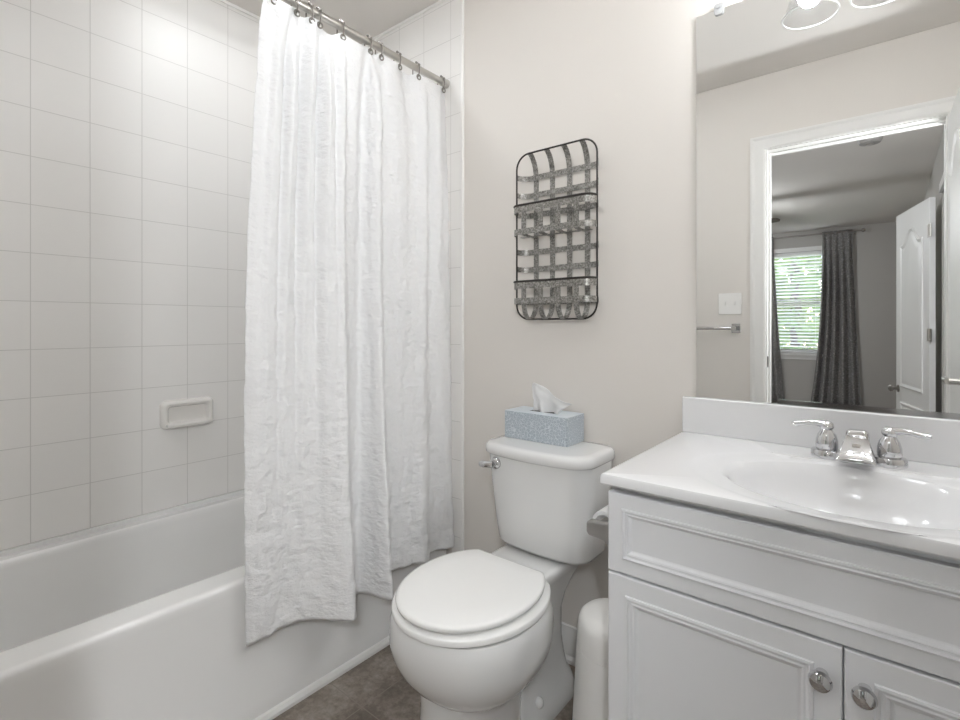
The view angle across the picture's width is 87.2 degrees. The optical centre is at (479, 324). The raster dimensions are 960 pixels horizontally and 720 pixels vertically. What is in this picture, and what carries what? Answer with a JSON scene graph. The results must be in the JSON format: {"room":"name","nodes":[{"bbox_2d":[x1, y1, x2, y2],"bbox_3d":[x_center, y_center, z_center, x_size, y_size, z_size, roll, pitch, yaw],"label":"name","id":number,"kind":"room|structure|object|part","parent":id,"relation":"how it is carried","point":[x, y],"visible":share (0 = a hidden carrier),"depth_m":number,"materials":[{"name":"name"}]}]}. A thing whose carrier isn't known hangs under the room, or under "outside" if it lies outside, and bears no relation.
{"room":"bathroom","nodes":[
{"label":"bathroom","id":0,"kind":"room"},
{"bbox_2d":[0,0,258,550],"bbox_3d":[-1.242,-0.100,1.880,0.100,2.440,1.650,0,0,39],"label":"wall","id":1,"kind":"structure","parent":0,"point":[126,126],"depth_m":1.77,"materials":[{"name":"tile"}]},
{"bbox_2d":[160,397,212,428],"bbox_3d":[-1.108,0.337,1.923,0.054,0.106,0.186,0,0,39],"label":"soap dish","id":2,"kind":"object","parent":1,"relation":"attached to","point":[180,413],"visible":1,"depth_m":1.92,"materials":[{"name":"white ceramic"}]},
{"bbox_2d":[166,418,212,427],"bbox_3d":[-1.105,0.372,1.921,0.046,0.016,0.158,0,0,39],"label":"tray","id":3,"kind":"object","parent":2,"relation":"on","point":[170,422],"depth_m":1.91,"materials":[{"name":"white ceramic"}]},
{"bbox_2d":[218,0,446,45],"bbox_3d":[-0.859,-1.314,1.646,0.790,0.012,1.530,0,0,39],"label":"trim","id":4,"kind":"structure","parent":1,"relation":"attached to","point":[223,1],"depth_m":2.13,"materials":[{"name":"white paint"}]},
{"bbox_2d":[226,0,438,43],"bbox_3d":[-0.221,-1.370,1.114,2.652,0.100,1.750,0,0,39],"label":"ceiling","id":5,"kind":"structure","parent":0,"point":[372,18],"depth_m":2.12,"materials":[{"name":"paint"}]},
{"bbox_2d":[272,645,574,719],"bbox_3d":[-0.221,1.170,1.114,2.652,0.100,1.750,0,0,39],"label":"floor","id":6,"kind":"structure","parent":0,"point":[375,688],"depth_m":1.51,"materials":[{"name":"stone"}]},
{"bbox_2d":[0,489,445,719],"bbox_3d":[-0.877,0.903,1.661,0.741,0.434,1.512,0,0,39],"label":"bathtub","id":7,"kind":"object","parent":6,"relation":"on","point":[142,617],"visible":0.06,"depth_m":1.45,"materials":[{"name":"white ceramic"}]},
{"bbox_2d":[254,636,389,719],"bbox_3d":[-0.603,1.109,1.425,0.014,0.022,1.510,0,0,39],"label":"trim","id":8,"kind":"structure","parent":7,"relation":"attached to","point":[331,676],"depth_m":1.56,"materials":[{"name":"paint"}]},
{"bbox_2d":[389,435,614,719],"bbox_3d":[0.060,0.749,1.432,0.410,0.742,0.690,0,0,39],"label":"toilet","id":9,"kind":"object","parent":6,"relation":"on","point":[475,633],"visible":0.95,"depth_m":1.35,"materials":[{"name":"white ceramic"}]},
{"bbox_3d":[-0.036,0.690,1.321,0.357,0.018,0.386,0,0,39],"label":"lid","id":10,"kind":"part","parent":9,"relation":"part of","materials":[{"name":"white plastic"}]},
{"bbox_3d":[-0.036,0.717,1.321,0.388,0.018,0.396,0,0,39],"label":"seat","id":11,"kind":"part","parent":9,"relation":"part of","materials":[{"name":"white plastic"}]},
{"bbox_3d":[0.030,0.436,1.588,0.060,0.039,0.042,0,0,39],"label":"flush lever","id":12,"kind":"part","parent":9,"relation":"part of","materials":[{"name":"silver metal"}]},
{"bbox_2d":[505,383,583,446],"bbox_3d":[0.211,0.285,1.672,0.238,0.184,0.112,0,0,39],"label":"tissue box","id":13,"kind":"object","parent":9,"relation":"on","point":[545,422],"visible":1,"depth_m":1.63,"materials":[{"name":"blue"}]},
{"bbox_3d":[0.210,0.395,1.597,0.386,0.036,0.245,0,0,39],"label":"tank lid","id":14,"kind":"part","parent":9,"relation":"part of","materials":[{"name":"white ceramic"}]},
{"bbox_3d":[0.212,0.558,1.600,0.376,0.300,0.230,0,0,39],"label":"tank","id":15,"kind":"part","parent":9,"relation":"part of","materials":[{"name":"white ceramic"}]},
{"bbox_2d":[572,598,607,719],"bbox_3d":[0.350,0.934,1.327,0.216,0.372,0.216,0,0,39],"label":"trash can","id":16,"kind":"object","parent":6,"relation":"on","point":[590,700],"visible":0.4,"depth_m":1.27,"materials":[{"name":"white plastic"}]},
{"bbox_3d":[0.350,0.796,1.327,0.186,0.096,0.186,0,0,39],"label":"lid","id":17,"kind":"part","parent":16,"relation":"part of","materials":[{"name":"white plastic"}]},
{"bbox_2d":[608,486,959,719],"bbox_3d":[0.726,0.725,0.983,0.790,0.790,0.557,0,0,39],"label":"vanity cabinet","id":18,"kind":"object","parent":6,"relation":"on","point":[714,614],"visible":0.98,"depth_m":0.86,"materials":[{"name":"paint"}]},
{"bbox_2d":[587,516,607,544],"bbox_3d":[0.302,0.438,1.134,0.058,0.052,0.172,0,0,39],"label":"toilet paper holder","id":19,"kind":"object","parent":18,"relation":"attached to","point":[596,528],"visible":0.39,"depth_m":1.07,"materials":[{"name":"silver metal"}]},
{"bbox_2d":[592,505,607,519],"bbox_3d":[0.300,0.433,1.135,0.056,0.056,0.102,0,0,39],"label":"toilet paper roll","id":20,"kind":"object","parent":19,"relation":"on","point":[603,512],"visible":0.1,"depth_m":1.11,"materials":[{"name":"white paper"}]},
{"bbox_3d":[0.422,0.767,0.923,0.394,0.516,0.022,0,0,39],"label":"door","id":21,"kind":"part","parent":18,"relation":"part of","materials":[{"name":"paint"}]},
{"bbox_2d":[600,396,959,560],"bbox_3d":[0.731,0.323,0.987,0.812,0.237,0.545,0,0,39],"label":"countertop","id":22,"kind":"structure","parent":18,"relation":"on","point":[748,458],"depth_m":1.09,"materials":[{"name":"white stone"}]},
{"bbox_2d":[791,420,931,468],"bbox_3d":[0.829,0.262,1.109,0.248,0.084,0.114,0,0,39],"label":"faucet","id":23,"kind":"object","parent":22,"relation":"on","point":[856,448],"visible":1,"depth_m":1.09,"materials":[{"name":"silver metal"}]},
{"bbox_3d":[0.777,0.233,1.177,0.085,0.025,0.029,0,0,30],"label":"lever","id":24,"kind":"part","parent":23,"relation":"part of","materials":[{"name":"silver metal"}]},
{"bbox_3d":[0.801,0.272,1.163,0.064,0.064,0.064,0,0,39],"label":"handle","id":25,"kind":"part","parent":23,"relation":"part of","materials":[{"name":"silver metal"}]},
{"bbox_3d":[0.825,0.275,1.105,0.071,0.059,0.104,0,0,39],"label":"spout","id":26,"kind":"part","parent":23,"relation":"part of","materials":[{"name":"silver metal"}]},
{"bbox_3d":[0.850,0.248,1.135,0.045,0.023,0.034,0,0,39],"label":"lift knob","id":27,"kind":"part","parent":23,"relation":"part of","materials":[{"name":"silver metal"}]},
{"bbox_3d":[0.888,0.272,1.093,0.064,0.064,0.064,0,0,39],"label":"handle","id":28,"kind":"part","parent":23,"relation":"part of","materials":[{"name":"silver metal"}]},
{"bbox_3d":[0.906,0.233,1.072,0.029,0.025,0.085,0,0,-42],"label":"lever","id":29,"kind":"part","parent":23,"relation":"part of","materials":[{"name":"silver metal"}]},
{"bbox_3d":[0.539,0.560,0.797,0.033,0.033,0.033,0,0,39],"label":"knob","id":30,"kind":"part","parent":18,"relation":"part of","materials":[{"name":"silver metal"}]},
{"bbox_3d":[0.582,0.560,0.762,0.033,0.033,0.033,0,0,39],"label":"knob","id":31,"kind":"part","parent":18,"relation":"part of","materials":[{"name":"silver metal"}]},
{"bbox_3d":[0.729,0.767,0.673,0.394,0.516,0.022,0,0,39],"label":"door","id":32,"kind":"part","parent":18,"relation":"part of","materials":[{"name":"paint"}]},
{"bbox_2d":[446,0,772,627],"bbox_3d":[0.300,-0.100,1.754,2.652,2.440,0.100,0,0,39],"label":"wall","id":33,"kind":"structure","parent":0,"point":[619,75],"depth_m":1.65,"materials":[{"name":"beige paint"}]},
{"bbox_2d":[365,0,460,552],"bbox_3d":[-0.379,-0.100,2.236,0.790,2.440,0.009,0,0,39],"label":"tiled wall","id":34,"kind":"structure","parent":33,"relation":"attached to","point":[432,39],"depth_m":2.02,"materials":[{"name":"white tile"}]},
{"bbox_2d":[283,0,449,88],"bbox_3d":[-0.611,-0.970,1.445,0.035,0.035,1.512,0,0,39],"label":"shower rod","id":35,"kind":"object","parent":34,"relation":"attached to","point":[303,6],"visible":0.84,"depth_m":1.71,"materials":[{"name":"grey metal"}]},
{"bbox_2d":[305,2,313,19],"bbox_3d":[-0.525,-0.960,1.551,0.043,0.069,0.010,0,0,39],"label":"curtain ring","id":36,"kind":"object","parent":35,"relation":"hanging from","point":[309,3],"visible":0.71,"depth_m":1.54,"materials":[{"name":"silver metal"}]},
{"bbox_2d":[313,6,321,25],"bbox_3d":[-0.507,-0.960,1.573,0.043,0.069,0.010,0,0,39],"label":"curtain ring","id":37,"kind":"object","parent":35,"relation":"hanging from","point":[317,7],"visible":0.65,"depth_m":1.56,"materials":[{"name":"silver metal"}]},
{"bbox_2d":[336,19,344,36],"bbox_3d":[-0.454,-0.960,1.639,0.043,0.069,0.010,0,0,39],"label":"curtain ring","id":38,"kind":"object","parent":35,"relation":"hanging from","point":[340,20],"visible":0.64,"depth_m":1.63,"materials":[{"name":"silver metal"}]},
{"bbox_2d":[375,40,382,57],"bbox_3d":[-0.354,-0.960,1.761,0.043,0.069,0.010,0,0,39],"label":"curtain ring","id":39,"kind":"object","parent":35,"relation":"hanging from","point":[378,41],"visible":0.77,"depth_m":1.75,"materials":[{"name":"silver metal"}]},
{"bbox_2d":[461,0,463,550],"bbox_3d":[-0.069,-0.101,1.985,0.015,2.439,0.015,0,0,39],"label":"trim","id":40,"kind":"structure","parent":33,"relation":"attached to","point":[462,1],"depth_m":1.98,"materials":[{"name":"white tile"}]},
{"bbox_2d":[513,138,598,319],"bbox_3d":[0.248,-0.306,1.674,0.313,0.578,0.084,0,0,39],"label":"wall basket","id":41,"kind":"object","parent":33,"relation":"attached to","point":[554,203],"visible":1,"depth_m":1.67,"materials":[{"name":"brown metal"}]},
{"bbox_2d":[562,622,576,665],"bbox_3d":[0.261,1.062,1.707,0.846,0.115,0.022,0,0,39],"label":"baseboard","id":42,"kind":"structure","parent":33,"relation":"attached to","point":[569,633],"depth_m":1.68,"materials":[{"name":"paint"}]},
{"bbox_2d":[682,396,959,466],"bbox_3d":[0.896,0.255,1.191,0.810,0.101,0.019,0,0,39],"label":"backsplash","id":43,"kind":"structure","parent":33,"relation":"attached to","point":[754,421],"depth_m":1.25,"materials":[{"name":"white stone"}]},
{"bbox_2d":[696,0,959,419],"bbox_3d":[0.912,-0.340,1.182,0.773,1.088,0.014,0,0,39],"label":"wall mirror","id":44,"kind":"object","parent":33,"relation":"attached to","point":[828,131],"visible":1,"depth_m":1.23,"materials":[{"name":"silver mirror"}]},
{"bbox_3d":[-0.556,-0.960,1.512,0.043,0.069,0.010,0,0,39],"label":"curtain ring","id":45,"kind":"object","parent":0,"visible":0},
{"bbox_2d":[244,0,453,645],"bbox_3d":[-0.338,-0.035,1.655,0.176,1.825,0.836,0,0,39],"label":"shower curtain","id":46,"kind":"object","parent":45,"relation":"hanging from","point":[348,416],"visible":1,"depth_m":1.55,"materials":[{"name":"white fabric"}]}
]}

